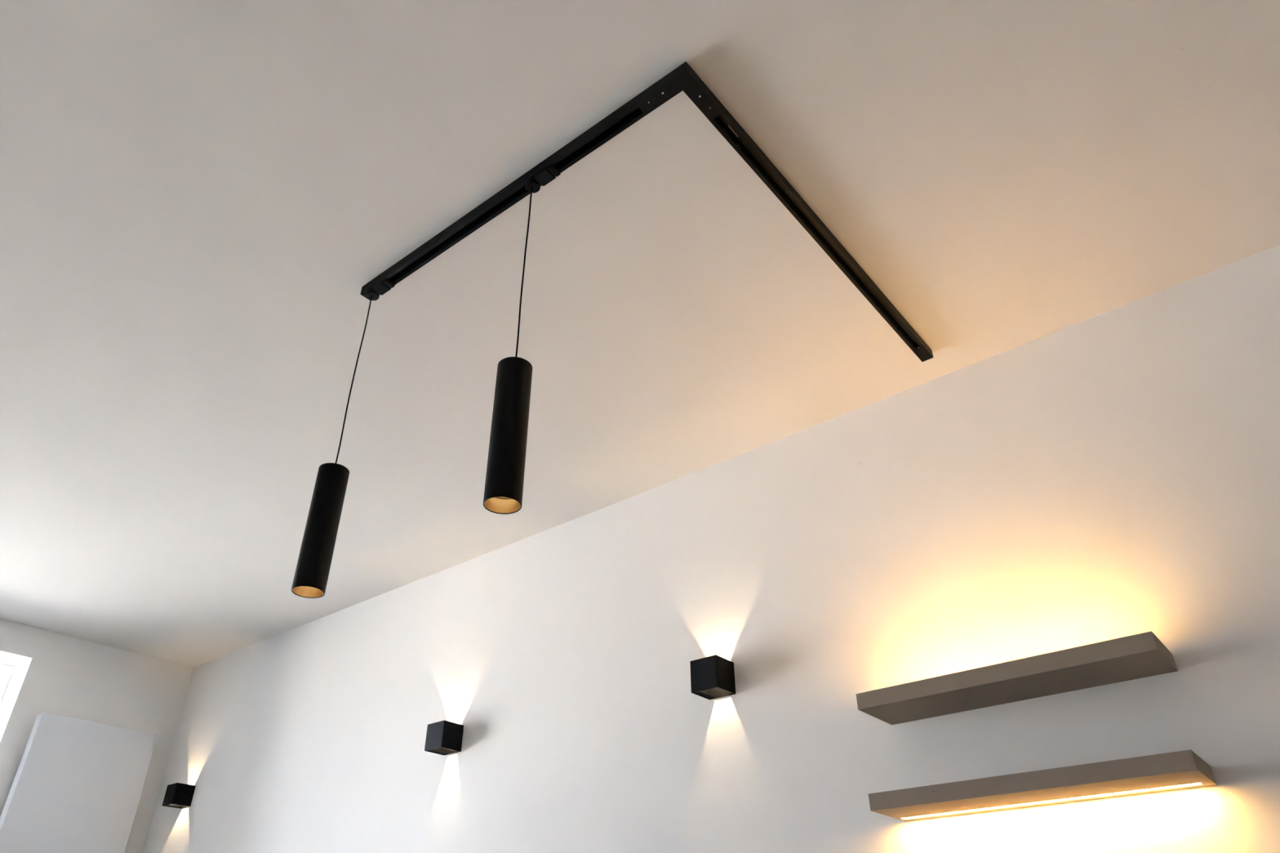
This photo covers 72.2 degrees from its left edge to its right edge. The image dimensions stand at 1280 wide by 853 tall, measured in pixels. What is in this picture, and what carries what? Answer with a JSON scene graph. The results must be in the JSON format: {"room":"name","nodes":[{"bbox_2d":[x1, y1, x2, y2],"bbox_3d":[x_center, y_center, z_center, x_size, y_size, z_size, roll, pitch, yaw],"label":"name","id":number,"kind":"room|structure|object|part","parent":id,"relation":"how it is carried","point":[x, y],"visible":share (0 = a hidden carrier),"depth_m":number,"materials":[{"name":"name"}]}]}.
{"room":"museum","nodes":[
{"label":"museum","id":0,"kind":"room"},
{"bbox_2d":[0,618,193,852],"bbox_3d":[-4.103,1.791,2.963,0.290,3.000,4.400,-24,-40,32],"label":"wall","id":1,"kind":"structure","parent":0,"point":[55,673],"depth_m":4.67,"materials":[{"name":"white paint"}]},
{"bbox_2d":[0,663,14,704],"bbox_3d":[-3.703,1.709,3.570,0.305,1.897,1.527,-24,-40,32],"label":"window","id":2,"kind":"structure","parent":1,"relation":"in","point":[10,668],"depth_m":4.61,"materials":[{"name":"white paint"}]},
{"bbox_2d":[0,712,157,852],"bbox_3d":[-2.840,2.421,4.058,0.099,2.027,0.587,-24,-40,32],"label":"panel radiator","id":3,"kind":"object","parent":1,"relation":"attached to","point":[77,787],"visible":1,"depth_m":4.39,"materials":[{"name":"white metal"}]},
{"bbox_2d":[0,0,1279,667],"bbox_3d":[-1.225,-0.843,1.912,7.690,0.250,4.800,-24,-40,32],"label":"ceiling","id":4,"kind":"structure","parent":0,"point":[199,199],"depth_m":2.24,"materials":[{"name":"white paint"}]},
{"bbox_2d":[360,61,933,361],"bbox_3d":[0.060,-0.293,2.511,1.097,0.029,1.251,-24,-40,32],"label":"ceiling track","id":5,"kind":"object","parent":4,"relation":"attached to","point":[683,77],"visible":0.94,"depth_m":2.09,"materials":[{"name":"black metal"}]},
{"bbox_2d":[291,278,395,598],"bbox_3d":[-0.707,-0.007,2.131,0.113,0.860,0.070,-24,-40,32],"label":"pendant lamp","id":6,"kind":"object","parent":5,"relation":"hanging from","point":[310,580],"visible":1,"depth_m":1.97,"materials":[{"name":"matt black painted metal"},{"name":"gold inner reflector"},{"name":"black cable"}]},
{"bbox_3d":[-0.725,-0.122,2.222,0.007,0.529,0.005,-2,-33,2],"label":"cord","id":7,"kind":"part","parent":6,"relation":"part of","materials":[{"name":"black plastic"}]},
{"bbox_3d":[-0.670,-0.382,2.337,0.014,0.008,0.033,-24,-40,32],"label":"adapter lever","id":8,"kind":"part","parent":6,"relation":"part of","materials":[{"name":"black plastic"}]},
{"bbox_3d":[-0.369,-0.530,2.145,0.950,0.028,0.036,-24,-40,32],"label":"rail","id":9,"kind":"part","parent":5,"relation":"part of","materials":[{"name":"black metal"}]},
{"bbox_2d":[483,164,560,514],"bbox_3d":[-0.235,-0.220,1.817,0.113,0.850,0.070,-24,-40,32],"label":"pendant lamp","id":10,"kind":"object","parent":5,"relation":"hanging from","point":[505,468],"visible":1,"depth_m":1.66,"materials":[{"name":"matt black painted metal"},{"name":"gold inner reflector"},{"name":"black cable"}]},
{"bbox_3d":[-0.253,-0.338,1.910,0.005,0.510,0.004,-24,-40,32],"label":"cord","id":11,"kind":"part","parent":10,"relation":"part of","materials":[{"name":"black plastic"}]},
{"bbox_3d":[-0.198,-0.590,2.021,0.014,0.008,0.033,-24,-40,32],"label":"adapter lever","id":12,"kind":"part","parent":10,"relation":"part of","materials":[{"name":"black plastic"}]},
{"bbox_3d":[0.492,-0.464,2.253,0.036,0.028,1.041,-24,-40,32],"label":"rail","id":13,"kind":"part","parent":5,"relation":"part of","materials":[{"name":"black metal"}]},
{"bbox_2d":[142,244,1279,852],"bbox_3d":[0.222,1.492,2.533,7.690,3.000,0.200,-24,-40,32],"label":"wall","id":14,"kind":"structure","parent":0,"point":[1114,473],"depth_m":2.61,"materials":[{"name":"white paint"}]},
{"bbox_2d":[162,782,195,808],"bbox_3d":[-2.376,1.903,4.521,0.100,0.100,0.100,-24,-40,32],"label":"wall sconce","id":15,"kind":"object","parent":14,"relation":"attached to","point":[177,795],"visible":1,"depth_m":4.50,"materials":[{"name":"black metal"}]},
{"bbox_2d":[424,720,463,755],"bbox_3d":[-0.764,1.216,3.424,0.100,0.100,0.100,-24,-40,32],"label":"wall sconce","id":16,"kind":"object","parent":14,"relation":"attached to","point":[444,737],"visible":1,"depth_m":3.40,"materials":[{"name":"black metal"}]},
{"bbox_2d":[689,654,735,699],"bbox_3d":[0.228,0.788,2.752,0.100,0.100,0.100,-24,-40,32],"label":"wall sconce","id":17,"kind":"object","parent":14,"relation":"attached to","point":[713,677],"visible":1,"depth_m":2.73,"materials":[{"name":"black metal"}]},
{"bbox_2d":[855,631,1177,724],"bbox_3d":[0.897,0.627,2.142,0.708,0.041,0.197,-24,-40,31],"label":"wall lamp","id":18,"kind":"object","parent":14,"relation":"attached to","point":[1140,655],"visible":1,"depth_m":2.08,"materials":[{"name":"metal"}]},
{"bbox_2d":[868,749,1216,821],"bbox_3d":[0.896,0.833,2.011,0.711,0.039,0.196,-24,-40,32],"label":"wall lamp","id":19,"kind":"object","parent":14,"relation":"attached to","point":[1180,770],"visible":1,"depth_m":1.94,"materials":[{"name":"metal"}]}
]}

